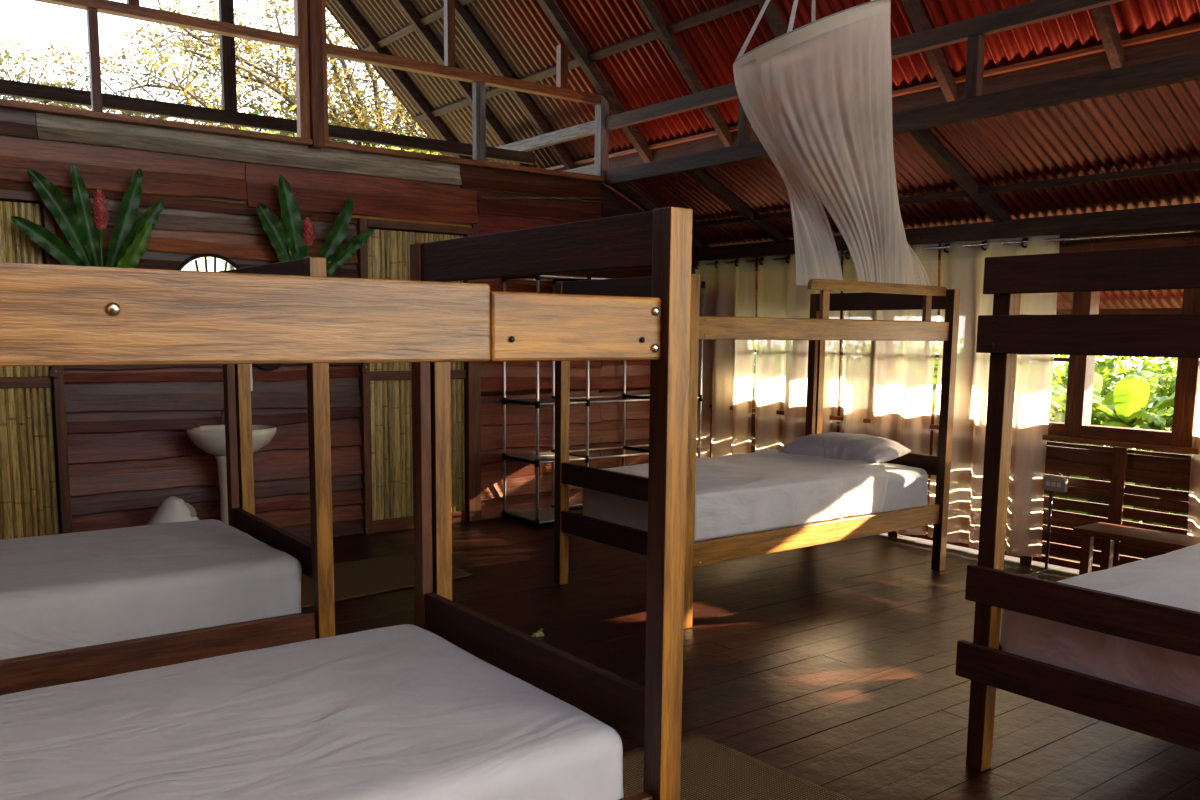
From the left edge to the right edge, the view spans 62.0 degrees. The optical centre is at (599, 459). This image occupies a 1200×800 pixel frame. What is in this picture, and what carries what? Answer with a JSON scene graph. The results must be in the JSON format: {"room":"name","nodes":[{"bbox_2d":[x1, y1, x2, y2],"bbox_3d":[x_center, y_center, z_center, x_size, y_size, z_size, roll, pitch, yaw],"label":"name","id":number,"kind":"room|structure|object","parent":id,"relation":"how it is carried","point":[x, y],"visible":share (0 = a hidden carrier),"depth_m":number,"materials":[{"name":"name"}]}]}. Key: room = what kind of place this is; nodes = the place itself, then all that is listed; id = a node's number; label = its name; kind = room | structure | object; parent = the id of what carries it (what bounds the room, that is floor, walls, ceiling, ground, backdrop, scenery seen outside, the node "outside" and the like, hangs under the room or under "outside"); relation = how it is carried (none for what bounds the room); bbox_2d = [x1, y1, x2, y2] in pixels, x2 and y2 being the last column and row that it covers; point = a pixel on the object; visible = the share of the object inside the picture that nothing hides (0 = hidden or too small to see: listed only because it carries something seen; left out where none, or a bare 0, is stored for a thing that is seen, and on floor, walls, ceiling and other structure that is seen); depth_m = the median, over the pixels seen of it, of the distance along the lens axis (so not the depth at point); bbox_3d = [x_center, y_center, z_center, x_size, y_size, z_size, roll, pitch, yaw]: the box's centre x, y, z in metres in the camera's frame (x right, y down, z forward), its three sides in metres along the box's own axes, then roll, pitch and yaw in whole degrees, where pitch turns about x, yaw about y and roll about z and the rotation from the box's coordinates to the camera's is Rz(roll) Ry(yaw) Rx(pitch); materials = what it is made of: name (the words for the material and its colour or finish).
{"room":"dormitory","nodes":[
{"label":"dormitory","id":0,"kind":"room"},
{"bbox_2d":[0,108,694,540],"bbox_3d":[-2.785,-0.699,6.224,9.300,2.689,0.088,-5,9,-37],"label":"wall","id":1,"kind":"structure","parent":0,"point":[130,449],"depth_m":6.56,"materials":[{"name":"brown wood"}]},
{"bbox_2d":[0,189,72,539],"bbox_3d":[-3.542,-0.406,5.621,0.930,2.215,0.113,-5,9,-37],"label":"door","id":2,"kind":"structure","parent":1,"relation":"in","point":[29,500],"depth_m":5.83,"materials":[{"name":"brown wood"}]},
{"bbox_2d":[11,164,163,267],"bbox_3d":[-2.959,-1.291,5.809,0.804,0.856,0.160,-4,9,-32],"label":"arrangement","id":3,"kind":"object","parent":1,"relation":"attached to","point":[127,245],"visible":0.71,"depth_m":5.79,"materials":[{"name":"green plant"}]},
{"bbox_2d":[177,253,239,271],"bbox_3d":[-2.468,-1.064,6.345,0.491,0.492,0.022,-5,9,-37],"label":"wall mirror","id":4,"kind":"object","parent":1,"relation":"attached to","point":[209,262],"visible":0.3,"depth_m":6.31,"materials":[{"name":"black mirror"}]},
{"bbox_2d":[250,364,252,390],"bbox_3d":[-2.305,-0.545,6.521,0.050,0.190,0.070,-5,9,-37],"label":"soap dispenser","id":5,"kind":"object","parent":1,"relation":"attached to","point":[251,381],"visible":0.13,"depth_m":6.50,"materials":[{"name":"white plastic"}]},
{"bbox_2d":[255,364,282,370],"bbox_3d":[-2.204,-0.729,6.616,0.258,0.270,0.056,-5,9,-37],"label":"towel ring","id":6,"kind":"object","parent":1,"relation":"attached to","point":[257,365],"visible":0.23,"depth_m":6.61,"materials":[{"name":"black metal"}]},
{"bbox_2d":[0,0,608,183],"bbox_3d":[-2.349,-3.650,6.099,6.045,3.245,0.110,-5,9,-37],"label":"window","id":7,"kind":"structure","parent":1,"relation":"in","point":[312,51],"depth_m":6.58,"materials":[{"name":"brown wood"}]},
{"bbox_2d":[257,175,373,276],"bbox_3d":[-1.874,-1.430,6.615,0.785,0.851,0.154,-5,9,-37],"label":"arrangement","id":8,"kind":"object","parent":1,"relation":"attached to","point":[290,241],"visible":0.77,"depth_m":6.52,"materials":[{"name":"green plant"}]},
{"bbox_2d":[352,215,471,227],"bbox_3d":[-1.341,-1.707,7.151,0.950,0.020,0.045,-5,9,-37],"label":"trim","id":9,"kind":"structure","parent":1,"relation":"attached to","point":[353,216],"depth_m":7.11,"materials":[{"name":"brown wood"}]},
{"bbox_2d":[356,219,474,534],"bbox_3d":[-1.326,-0.594,7.283,0.918,2.215,0.113,-5,9,-37],"label":"door","id":10,"kind":"structure","parent":1,"relation":"in","point":[385,389],"depth_m":7.23,"materials":[{"name":"brown wood"}]},
{"bbox_2d":[470,224,480,520],"bbox_3d":[-0.946,-0.644,7.589,0.058,2.245,0.055,-5,9,-37],"label":"trim","id":11,"kind":"structure","parent":1,"relation":"attached to","point":[476,227],"depth_m":7.62,"materials":[{"name":"brown wood"}]},
{"bbox_2d":[481,197,600,198],"bbox_3d":[-0.441,-2.035,7.751,1.111,0.106,0.012,-5,9,-37],"label":"trim","id":12,"kind":"structure","parent":1,"relation":"attached to","point":[481,197],"depth_m":7.73,"materials":[{"name":"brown wood"}]},
{"bbox_2d":[301,507,1199,799],"bbox_3d":[0.153,1.163,2.600,9.200,0.060,9.680,-5,9,-37],"label":"floor","id":13,"kind":"structure","parent":0,"point":[831,666],"depth_m":4.61,"materials":[{"name":"brown wood"}]},
{"bbox_2d":[0,257,334,694],"bbox_3d":[-2.190,0.141,3.452,2.262,1.705,1.130,-5,9,-36],"label":"bunk bed","id":14,"kind":"object","parent":13,"relation":"on","point":[24,673],"visible":0.27,"depth_m":3.60,"materials":[{"name":"brown wood"}]},
{"bbox_2d":[0,519,301,659],"bbox_3d":[-2.195,0.499,3.486,2.027,0.285,1.020,-5,9,-37],"label":"mattress","id":15,"kind":"object","parent":14,"relation":"on","point":[58,592],"visible":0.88,"depth_m":3.47,"materials":[{"name":"white fabric"}]},
{"bbox_2d":[147,496,198,524],"bbox_3d":[-2.564,0.444,6.008,0.294,0.452,0.250,-5,9,-37],"label":"toilet","id":16,"kind":"object","parent":13,"relation":"on","point":[171,509],"visible":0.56,"depth_m":5.92,"materials":[{"name":"white ceramic"}]},
{"bbox_2d":[186,407,276,524],"bbox_3d":[-2.324,0.147,6.332,0.544,0.963,0.463,-5,9,-37],"label":"pedestal sink","id":17,"kind":"object","parent":13,"relation":"on","point":[210,438],"visible":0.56,"depth_m":6.22,"materials":[{"name":"beige ceramic"}]},
{"bbox_2d":[221,407,224,423],"bbox_3d":[-2.387,-0.281,6.367,0.026,0.123,0.136,-5,9,-37],"label":"tap","id":18,"kind":"object","parent":17,"relation":"on","point":[222,411],"depth_m":6.40,"materials":[{"name":"metal"}]},
{"bbox_2d":[186,424,276,455],"bbox_3d":[-2.313,-0.117,6.288,0.544,0.178,0.435,-5,9,-37],"label":"basin","id":19,"kind":"object","parent":17,"relation":"in","point":[210,438],"depth_m":6.16,"materials":[{"name":"beige ceramic"}]},
{"bbox_2d":[0,207,692,799],"bbox_3d":[-1.041,0.330,2.033,2.252,1.712,1.200,-5,9,-37],"label":"bunk bed","id":20,"kind":"object","parent":13,"relation":"on","point":[51,315],"visible":0.84,"depth_m":2.08,"materials":[{"name":"brown wood"}]},
{"bbox_2d":[0,624,623,799],"bbox_3d":[-1.055,0.714,2.075,2.028,0.237,1.082,-5,9,-37],"label":"mattress","id":21,"kind":"object","parent":20,"relation":"on","point":[398,712],"visible":1,"depth_m":2.19,"materials":[{"name":"white fabric"}]},
{"bbox_2d":[301,551,472,607],"bbox_3d":[-1.426,0.692,5.897,1.199,0.009,0.900,-5,9,-37],"label":"mat","id":22,"kind":"object","parent":13,"relation":"on","point":[369,576],"visible":0.52,"depth_m":5.89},
{"bbox_2d":[532,628,544,636],"bbox_3d":[-0.289,0.832,4.815,0.050,0.038,0.078,4,8,27],"label":"dry leaf","id":23,"kind":"object","parent":13,"relation":"on","point":[539,633],"visible":1,"depth_m":4.80,"materials":[{"name":"brown plant"}]},
{"bbox_2d":[502,275,704,527],"bbox_3d":[0.050,-0.507,8.037,1.666,1.882,0.500,-5,9,-37],"label":"wire shelf","id":24,"kind":"object","parent":13,"relation":"on","point":[537,516],"visible":0.6,"depth_m":7.78,"materials":[{"name":"chrome"},{"name":"black plastic"}]},
{"bbox_2d":[623,733,852,799],"bbox_3d":[0.550,1.113,2.747,1.024,0.009,1.755,-5,9,-37],"label":"mat","id":25,"kind":"object","parent":13,"relation":"on","point":[710,769],"visible":0.53,"depth_m":3.27,"materials":[{"name":"brown wicker"}]},
{"bbox_2d":[554,274,960,628],"bbox_3d":[0.972,-0.166,5.945,2.235,1.752,1.130,-5,9,-37],"label":"bunk bed","id":26,"kind":"object","parent":13,"relation":"on","point":[818,328],"visible":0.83,"depth_m":5.61,"materials":[{"name":"brown wood"}]},
{"bbox_2d":[583,463,927,541],"bbox_3d":[0.962,0.202,5.978,1.988,0.312,0.999,-5,9,-37],"label":"mattress","id":27,"kind":"object","parent":26,"relation":"on","point":[907,485],"visible":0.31,"depth_m":5.72,"materials":[{"name":"white fabric"}]},
{"bbox_2d":[601,449,888,540],"bbox_3d":[0.821,0.161,5.824,1.581,0.281,0.962,-5,9,-37],"label":"sheet","id":28,"kind":"object","parent":27,"relation":"on","point":[765,489],"visible":0.88,"depth_m":5.52,"materials":[{"name":"white fabric"}]},
{"bbox_2d":[778,432,910,463],"bbox_3d":[1.558,-0.082,6.383,0.418,0.167,0.720,-6,10,-44],"label":"pillow","id":29,"kind":"object","parent":27,"relation":"on","point":[832,445],"visible":0.87,"depth_m":6.22,"materials":[{"name":"white fabric"}]},
{"bbox_2d":[1042,476,1067,568],"bbox_3d":[2.834,0.397,6.256,0.038,0.585,0.150,-5,9,-37],"label":"outlet box","id":30,"kind":"object","parent":13,"relation":"on","point":[1051,483],"visible":1,"depth_m":6.25,"materials":[{"name":"grey plastic"}]},
{"bbox_2d":[955,245,1199,771],"bbox_3d":[2.433,0.185,3.483,2.191,1.705,1.200,-5,9,-37],"label":"bunk bed","id":31,"kind":"object","parent":13,"relation":"on","point":[1006,334],"visible":0.87,"depth_m":3.03,"materials":[{"name":"brown wood"}]},
{"bbox_2d":[1000,543,1199,705],"bbox_3d":[2.415,0.549,3.543,1.955,0.267,1.037,-5,9,-37],"label":"mattress","id":32,"kind":"object","parent":31,"relation":"on","point":[1172,578],"visible":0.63,"depth_m":3.20,"materials":[{"name":"fabric"}]},
{"bbox_2d":[1073,522,1199,574],"bbox_3d":[3.288,0.641,5.244,0.320,0.375,1.500,-5,9,-37],"label":"bench","id":33,"kind":"object","parent":13,"relation":"on","point":[1109,532],"visible":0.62,"depth_m":5.64,"materials":[{"name":"brown wood"}]},
{"bbox_2d":[325,0,1199,168],"bbox_3d":[0.682,-4.285,4.061,4.548,4.548,12.720,-5,9,-37],"label":"ceiling","id":34,"kind":"structure","parent":0,"point":[520,32],"depth_m":7.61,"materials":[{"name":"red metal"}]},
{"bbox_2d":[334,0,468,158],"bbox_3d":[-2.903,-4.840,8.765,4.511,4.511,0.055,-5,9,-37],"label":"rafter","id":35,"kind":"object","parent":34,"relation":"attached to","point":[344,5],"depth_m":9.64,"materials":[{"name":"brown wood"}]},
{"bbox_2d":[362,0,473,51],"bbox_3d":[1.464,-3.316,4.807,0.068,0.068,12.550,-5,9,-37],"label":"purlin","id":36,"kind":"structure","parent":34,"relation":"attached to","point":[439,13],"depth_m":8.94,"materials":[{"name":"brown wood"}]},
{"bbox_2d":[394,0,529,166],"bbox_3d":[-2.373,-4.746,8.069,4.511,4.511,0.055,-5,9,-37],"label":"rafter","id":37,"kind":"object","parent":34,"relation":"attached to","point":[404,5],"depth_m":8.91,"materials":[{"name":"brown wood"}]},
{"bbox_2d":[455,0,576,169],"bbox_3d":[-1.970,-4.675,7.539,4.511,4.511,0.055,-5,9,-37],"label":"rafter","id":38,"kind":"object","parent":34,"relation":"attached to","point":[462,14],"depth_m":8.57,"materials":[{"name":"brown wood"}]},
{"bbox_3d":[-2.236,-2.219,7.643,0.080,0.529,0.060,-5,9,-37],"label":"trim","id":39,"kind":"structure","parent":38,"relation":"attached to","visible":0},
{"bbox_2d":[0,79,534,163],"bbox_3d":[-2.983,-2.463,7.041,6.000,0.090,0.060,-5,9,-37],"label":"wooden beam","id":40,"kind":"structure","parent":39,"relation":"on","point":[11,88],"depth_m":7.24,"materials":[{"name":"brown wood"}]},
{"bbox_2d":[218,0,236,111],"bbox_3d":[-2.676,-3.986,7.069,0.090,2.929,0.060,-5,9,-37],"label":"trim","id":41,"kind":"structure","parent":40,"relation":"on","point":[226,7],"depth_m":7.19,"materials":[{"name":"brown wood"}]},
{"bbox_2d":[495,120,594,151],"bbox_3d":[-0.490,-2.797,8.742,0.060,0.095,1.580,-5,9,-37],"label":"beam","id":42,"kind":"structure","parent":34,"relation":"attached to","point":[586,129],"depth_m":8.57,"materials":[{"name":"grey wood"}]},
{"bbox_2d":[413,0,757,122],"bbox_3d":[1.905,-2.798,5.212,0.068,0.068,12.550,-5,9,-37],"label":"purlin","id":43,"kind":"structure","parent":34,"relation":"attached to","point":[736,5],"depth_m":7.44,"materials":[{"name":"brown wood"}]},
{"bbox_2d":[537,0,651,162],"bbox_3d":[-1.337,-4.562,6.708,4.511,4.511,0.075,-5,9,-37],"label":"rafter","id":44,"kind":"object","parent":34,"relation":"attached to","point":[550,8],"visible":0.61,"depth_m":7.85,"materials":[{"name":"brown wood"}]},
{"bbox_2d":[637,0,731,146],"bbox_3d":[-0.765,-4.461,5.957,4.511,4.511,0.055,-5,9,-37],"label":"rafter","id":45,"kind":"object","parent":34,"relation":"attached to","point":[648,7],"visible":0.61,"depth_m":7.19,"materials":[{"name":"brown wood"}]},
{"bbox_2d":[756,0,787,37],"bbox_3d":[-0.187,-4.358,5.197,4.511,4.511,0.055,-5,9,-37],"label":"rafter","id":46,"kind":"object","parent":34,"relation":"attached to","point":[772,15],"depth_m":6.38,"materials":[{"name":"brown wood"}]},
{"bbox_2d":[545,23,1199,169],"bbox_3d":[2.798,-2.163,5.124,0.043,0.028,11.200,-5,9,-37],"label":"batten","id":47,"kind":"object","parent":34,"relation":"attached to","point":[1194,27],"visible":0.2,"depth_m":5.68,"materials":[{"name":"wood"}]},
{"bbox_2d":[558,31,1199,170],"bbox_3d":[2.824,-1.965,5.171,0.025,0.415,11.200,-5,9,-37],"label":"ceiling beam","id":48,"kind":"structure","parent":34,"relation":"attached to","point":[1188,43],"depth_m":5.69,"materials":[{"name":"brown wood"}]},
{"bbox_2d":[901,0,956,101],"bbox_3d":[0.391,-4.256,4.438,4.511,4.511,0.055,-5,9,-37],"label":"rafter","id":49,"kind":"object","parent":34,"relation":"attached to","point":[914,9],"visible":0.71,"depth_m":5.88,"materials":[{"name":"brown wood"}]},
{"bbox_2d":[733,0,930,285],"bbox_3d":[1.534,-2.225,5.683,1.849,2.445,0.850,-5,9,-37],"label":"net","id":50,"kind":"object","parent":49,"relation":"hanging from","point":[816,95],"visible":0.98,"depth_m":5.36,"materials":[{"name":"white fabric"}]},
{"bbox_2d":[734,58,842,285],"bbox_3d":[1.023,-1.639,5.713,0.349,1.266,1.086,6,9,39],"label":"drape","id":51,"kind":"object","parent":50,"relation":"hanging from","point":[816,252],"depth_m":5.65,"materials":[{"name":"white fabric"}]},
{"bbox_2d":[1091,5,1123,68],"bbox_3d":[0.988,-4.150,3.655,4.511,4.511,0.055,-5,9,-37],"label":"rafter","id":52,"kind":"object","parent":34,"relation":"attached to","point":[1103,16],"visible":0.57,"depth_m":5.16,"materials":[{"name":"brown wood"}]},
{"bbox_2d":[604,79,1199,312],"bbox_3d":[3.373,-1.437,5.723,2.298,1.102,11.500,-5,9,-37],"label":"ceiling","id":53,"kind":"structure","parent":0,"point":[1156,126],"depth_m":5.93,"materials":[{"name":"metal"}]},
{"bbox_2d":[564,164,594,174],"bbox_3d":[-0.795,-2.513,9.180,0.060,0.085,2.580,-5,9,-37],"label":"beam","id":54,"kind":"structure","parent":53,"relation":"attached to","point":[589,169],"depth_m":8.25,"materials":[{"name":"grey wood"}]},
{"bbox_2d":[611,184,757,292],"bbox_3d":[0.982,-1.822,8.819,2.253,1.091,0.060,-5,9,-37],"label":"rafter","id":55,"kind":"object","parent":53,"relation":"attached to","point":[623,189],"visible":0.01,"depth_m":8.26,"materials":[{"name":"brown wood"}]},
{"bbox_2d":[688,169,840,292],"bbox_3d":[1.542,-1.723,8.083,2.253,1.091,0.060,-5,9,-37],"label":"rafter","id":56,"kind":"object","parent":53,"relation":"attached to","point":[701,176],"depth_m":7.65,"materials":[{"name":"brown wood"}]},
{"bbox_2d":[605,52,1199,185],"bbox_3d":[2.950,-1.762,4.271,0.060,0.110,9.580,-5,9,-37],"label":"beam","id":57,"kind":"structure","parent":53,"relation":"attached to","point":[1182,68],"depth_m":5.31,"materials":[{"name":"brown wood"}]},
{"bbox_2d":[737,100,750,143],"bbox_3d":[0.989,-2.325,6.822,0.060,0.323,0.070,-5,9,-37],"label":"post","id":58,"kind":"object","parent":57,"relation":"on","point":[744,126],"visible":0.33,"depth_m":6.81,"materials":[{"name":"brown wood"}]},
{"bbox_2d":[965,34,984,98],"bbox_3d":[2.043,-2.139,5.438,0.060,0.323,0.070,-5,9,-37],"label":"post","id":59,"kind":"object","parent":57,"relation":"on","point":[974,65],"visible":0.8,"depth_m":5.42,"materials":[{"name":"brown wood"}]},
{"bbox_2d":[606,0,1124,129],"bbox_3d":[2.954,-2.186,4.217,0.060,0.095,9.580,-5,9,-37],"label":"beam","id":60,"kind":"structure","parent":59,"relation":"on","point":[1036,11],"depth_m":5.55,"materials":[{"name":"brown wood"}]},
{"bbox_2d":[692,162,1199,227],"bbox_3d":[3.519,-1.478,4.755,0.050,0.037,9.600,-5,9,-37],"label":"purlin","id":61,"kind":"structure","parent":53,"relation":"attached to","point":[1195,166],"depth_m":5.97,"materials":[{"name":"brown wood"}]},
{"bbox_2d":[755,308,1181,316],"bbox_3d":[4.169,-0.960,6.394,0.040,0.040,11.300,-5,9,-37],"label":"purlin","id":62,"kind":"structure","parent":53,"relation":"attached to","point":[1132,310],"depth_m":6.96,"materials":[{"name":"brown wood"}]},
{"bbox_2d":[909,129,1073,301],"bbox_3d":[2.704,-1.517,6.556,2.253,1.091,0.060,-5,9,-37],"label":"rafter","id":63,"kind":"object","parent":53,"relation":"attached to","point":[923,137],"visible":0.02,"depth_m":6.12,"materials":[{"name":"brown wood"}]},
{"bbox_2d":[693,225,1199,571],"bbox_3d":[3.747,-0.209,5.137,0.060,2.060,9.660,-5,9,-37],"label":"wall","id":64,"kind":"structure","parent":0,"point":[1088,489],"depth_m":6.04,"materials":[{"name":"brown wood"}]},
{"bbox_2d":[710,409,711,456],"bbox_3d":[0.992,-0.043,8.713,0.019,0.810,0.080,-5,9,-37],"label":"post","id":65,"kind":"object","parent":64,"relation":"attached to","point":[711,409],"visible":0.14,"depth_m":8.71,"materials":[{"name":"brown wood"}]},
{"bbox_2d":[752,265,757,407],"bbox_3d":[1.388,-1.006,8.176,0.110,1.171,0.720,-5,9,-37],"label":"window","id":66,"kind":"structure","parent":64,"relation":"in","point":[756,266],"depth_m":8.29,"materials":[{"name":"brown wood"}]},
{"bbox_2d":[837,259,842,415],"bbox_3d":[1.834,-0.927,7.591,0.110,1.171,0.760,-5,9,-37],"label":"window","id":67,"kind":"structure","parent":64,"relation":"in","point":[841,312],"depth_m":7.60,"materials":[{"name":"brown wood"}]},
{"bbox_2d":[888,531,897,537],"bbox_3d":[2.136,0.160,7.210,0.019,0.810,0.080,-5,9,-37],"label":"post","id":68,"kind":"object","parent":64,"relation":"attached to","point":[893,534],"visible":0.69,"depth_m":7.24,"materials":[{"name":"brown wood"}]},
{"bbox_2d":[931,253,940,423],"bbox_3d":[2.292,-0.846,6.990,0.110,1.171,0.760,-5,9,-37],"label":"window","id":69,"kind":"structure","parent":64,"relation":"in","point":[939,254],"depth_m":6.93,"materials":[{"name":"brown wood"}]},
{"bbox_2d":[692,228,1199,267],"bbox_3d":[2.924,-1.313,5.967,0.107,0.045,7.000,-5,9,-37],"label":"curtain rod","id":70,"kind":"object","parent":64,"relation":"attached to","point":[1196,229],"visible":0.67,"depth_m":6.03,"materials":[{"name":"metal"}]},
{"bbox_2d":[695,257,754,457],"bbox_3d":[1.020,-0.683,8.511,0.148,2.018,0.727,-5,9,-37],"label":"curtain","id":71,"kind":"object","parent":70,"relation":"hanging from","point":[729,290],"visible":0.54,"depth_m":8.43,"materials":[{"name":"beige fabric"}]},
{"bbox_2d":[755,251,840,451],"bbox_3d":[1.502,-0.596,7.861,0.158,2.018,0.861,-5,9,-37],"label":"curtain","id":72,"kind":"object","parent":70,"relation":"hanging from","point":[781,369],"visible":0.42,"depth_m":7.89,"materials":[{"name":"beige fabric"}]},
{"bbox_2d":[840,244,937,534],"bbox_3d":[2.018,-0.505,7.189,0.132,2.018,0.817,-5,9,-36],"label":"curtain","id":73,"kind":"object","parent":70,"relation":"hanging from","point":[889,384],"visible":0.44,"depth_m":7.11,"materials":[{"name":"beige fabric"}]},
{"bbox_2d":[927,235,1059,557],"bbox_3d":[2.529,-0.415,6.526,0.126,2.019,0.837,-5,9,-37],"label":"curtain","id":74,"kind":"object","parent":70,"relation":"hanging from","point":[962,268],"visible":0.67,"depth_m":6.50,"materials":[{"name":"beige fabric"}]},
{"bbox_2d":[1187,363,1199,536],"bbox_3d":[3.529,-0.356,5.192,0.125,1.780,0.841,-5,9,-37],"label":"curtain","id":75,"kind":"object","parent":70,"relation":"hanging from","point":[1194,488],"visible":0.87,"depth_m":5.58,"materials":[{"name":"beige fabric"}]},
{"bbox_2d":[693,203,1199,261],"bbox_3d":[3.766,-1.292,5.006,0.100,0.120,9.660,-5,9,-37],"label":"beam","id":76,"kind":"structure","parent":64,"relation":"on","point":[1180,215],"depth_m":6.33,"materials":[{"name":"brown wood"}]},
{"bbox_2d":[710,405,1198,453],"bbox_3d":[2.982,-0.120,6.109,0.110,0.030,7.100,-5,9,-37],"label":"sill","id":77,"kind":"structure","parent":64,"relation":"attached to","point":[1190,450],"depth_m":5.96,"materials":[{"name":"brown wood"}]},
{"bbox_2d":[751,426,1189,486],"bbox_3d":[2.972,0.055,6.125,0.029,0.070,7.100,-5,9,-37],"label":"rail","id":78,"kind":"object","parent":64,"relation":"attached to","point":[1158,477],"visible":0.2,"depth_m":5.99,"materials":[{"name":"brown wood"}]},
{"bbox_2d":[1020,556,1032,564],"bbox_3d":[2.756,0.270,6.395,0.019,0.810,0.080,-5,9,-37],"label":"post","id":79,"kind":"object","parent":64,"relation":"attached to","point":[1028,560],"visible":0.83,"depth_m":6.43,"materials":[{"name":"brown wood"}]},
{"bbox_2d":[1048,243,1085,436],"bbox_3d":[2.740,-0.767,6.400,0.110,1.171,0.730,-5,9,-37],"label":"window","id":80,"kind":"structure","parent":64,"relation":"in","point":[1054,428],"depth_m":6.14,"materials":[{"name":"brown wood"}]},
{"bbox_2d":[1042,530,1168,558],"bbox_3d":[2.967,0.506,6.182,0.029,0.060,7.100,-5,9,-37],"label":"rail","id":81,"kind":"object","parent":64,"relation":"attached to","point":[1129,550],"visible":0.2,"depth_m":6.07,"materials":[{"name":"brown wood"}]},
{"bbox_2d":[1107,447,1127,566],"bbox_3d":[3.082,0.328,5.968,0.019,0.810,0.080,-5,9,-37],"label":"post","id":82,"kind":"object","parent":64,"relation":"attached to","point":[1119,458],"visible":0.56,"depth_m":5.94,"materials":[{"name":"brown wood"}]},
{"bbox_2d":[1072,236,1198,446],"bbox_3d":[3.150,-0.694,5.862,0.110,1.171,0.630,-5,9,-37],"label":"window","id":83,"kind":"structure","parent":64,"relation":"in","point":[1082,427],"depth_m":5.89,"materials":[{"name":"brown wood"}]},
{"bbox_2d":[1181,236,1199,446],"bbox_3d":[3.565,-0.620,5.316,0.110,1.171,0.750,-5,9,-37],"label":"window","id":84,"kind":"structure","parent":64,"relation":"in","point":[1193,363],"depth_m":5.59,"materials":[{"name":"brown wood"}]},
{"label":"outside","id":85,"kind":"structure","parent":0,"visible":0},
{"bbox_2d":[926,403,1169,565],"bbox_3d":[3.323,-0.193,18.936,52.000,0.020,54.000,-5,9,-37],"label":"lawn","id":86,"kind":"structure","parent":85,"point":[1151,404],"depth_m":9.90,"materials":[{"name":"green plant"}]},
{"bbox_2d":[0,35,234,127],"bbox_3d":[-7.594,-2.917,14.389,4.884,6.312,3.400,-1,7,-15],"label":"tree","id":87,"kind":"object","parent":86,"relation":"on","point":[7,56],"visible":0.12,"depth_m":13.69,"materials":[{"name":"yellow plant"}]},
{"bbox_2d":[71,0,441,154],"bbox_3d":[-3.478,-4.481,15.605,8.676,9.196,5.051,-6,10,-41],"label":"tree","id":88,"kind":"object","parent":86,"relation":"on","point":[358,106],"visible":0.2,"depth_m":14.44,"materials":[{"name":"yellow plant"}]},
{"bbox_2d":[241,102,442,155],"bbox_3d":[-2.526,-2.656,13.727,4.318,4.178,2.979,-5,9,-37],"label":"bush","id":89,"kind":"object","parent":86,"relation":"on","point":[277,105],"visible":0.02,"depth_m":13.08,"materials":[{"name":"green plant"}]},
{"bbox_2d":[751,340,755,452],"bbox_3d":[2.708,-0.638,15.057,2.637,3.074,3.582,-5,9,-37],"label":"bush","id":90,"kind":"object","parent":86,"relation":"on","point":[753,394],"visible":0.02,"depth_m":14.47,"materials":[{"name":"green plant"}]},
{"bbox_2d":[837,341,938,429],"bbox_3d":[3.656,-0.345,13.105,3.075,2.955,3.154,1,7,4],"label":"bush","id":91,"kind":"object","parent":86,"relation":"on","point":[935,363],"visible":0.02,"depth_m":12.22,"materials":[{"name":"green plant"}]},
{"bbox_2d":[837,346,1112,528],"bbox_3d":[4.508,-0.255,11.835,2.736,2.934,3.601,-4,9,-33],"label":"bush","id":92,"kind":"object","parent":86,"relation":"on","point":[1060,372],"visible":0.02,"depth_m":10.63,"materials":[{"name":"green plant"}]},
{"bbox_2d":[927,388,1051,504],"bbox_3d":[3.439,-0.170,10.283,1.991,1.324,1.895,1,7,5],"label":"banana plant","id":93,"kind":"object","parent":86,"relation":"on","point":[934,391],"visible":0.02,"depth_m":10.20,"materials":[{"name":"green plant"}]},
{"bbox_2d":[1051,396,1065,422],"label":"banana plant","id":94,"kind":"object","parent":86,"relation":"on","point":[1060,400],"depth_m":9.33,"materials":[{"name":"green plant"}]},
{"bbox_2d":[1066,509,1085,513],"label":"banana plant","id":95,"kind":"object","parent":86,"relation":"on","point":[1073,511],"depth_m":9.46,"materials":[{"name":"green plant"}]},
{"bbox_2d":[1068,497,1086,501],"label":"banana plant","id":96,"kind":"object","parent":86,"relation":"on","point":[1070,498],"depth_m":9.45,"materials":[{"name":"green plant"}]},
{"bbox_2d":[1070,475,1088,478],"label":"banana plant","id":97,"kind":"object","parent":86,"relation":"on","point":[1075,476],"depth_m":9.43,"materials":[{"name":"green plant"}]},
{"bbox_2d":[1091,372,1114,419],"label":"banana plant","id":98,"kind":"object","parent":86,"relation":"on","point":[1107,400],"depth_m":9.28,"materials":[{"name":"green plant"}]},
{"bbox_2d":[1051,370,1174,520],"bbox_3d":[4.514,-0.065,8.601,1.839,1.463,1.582,2,7,7],"label":"banana plant","id":99,"kind":"object","parent":86,"relation":"on","point":[1133,394],"visible":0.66,"depth_m":8.32,"materials":[{"name":"green plant"}]},
{"bbox_2d":[1050,355,1190,529],"bbox_3d":[6.008,-0.117,10.757,2.793,2.824,3.502,-4,8,-31],"label":"bush","id":100,"kind":"object","parent":86,"relation":"on","point":[1108,364],"visible":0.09,"depth_m":10.56,"materials":[{"name":"green plant"}]},
{"bbox_2d":[1116,359,1188,529],"bbox_3d":[6.817,0.161,9.231,2.539,2.889,3.398,-3,8,-26],"label":"bush","id":101,"kind":"object","parent":86,"relation":"on","point":[1169,369],"visible":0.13,"depth_m":9.98,"materials":[{"name":"green plant"}]},
{"bbox_2d":[1142,373,1175,387],"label":"banana plant","id":102,"kind":"object","parent":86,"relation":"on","point":[1155,377],"depth_m":8.66,"materials":[{"name":"green plant"}]},
{"bbox_2d":[1150,396,1167,402],"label":"banana plant","id":103,"kind":"object","parent":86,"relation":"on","point":[1154,398],"depth_m":9.04,"materials":[{"name":"green plant"}]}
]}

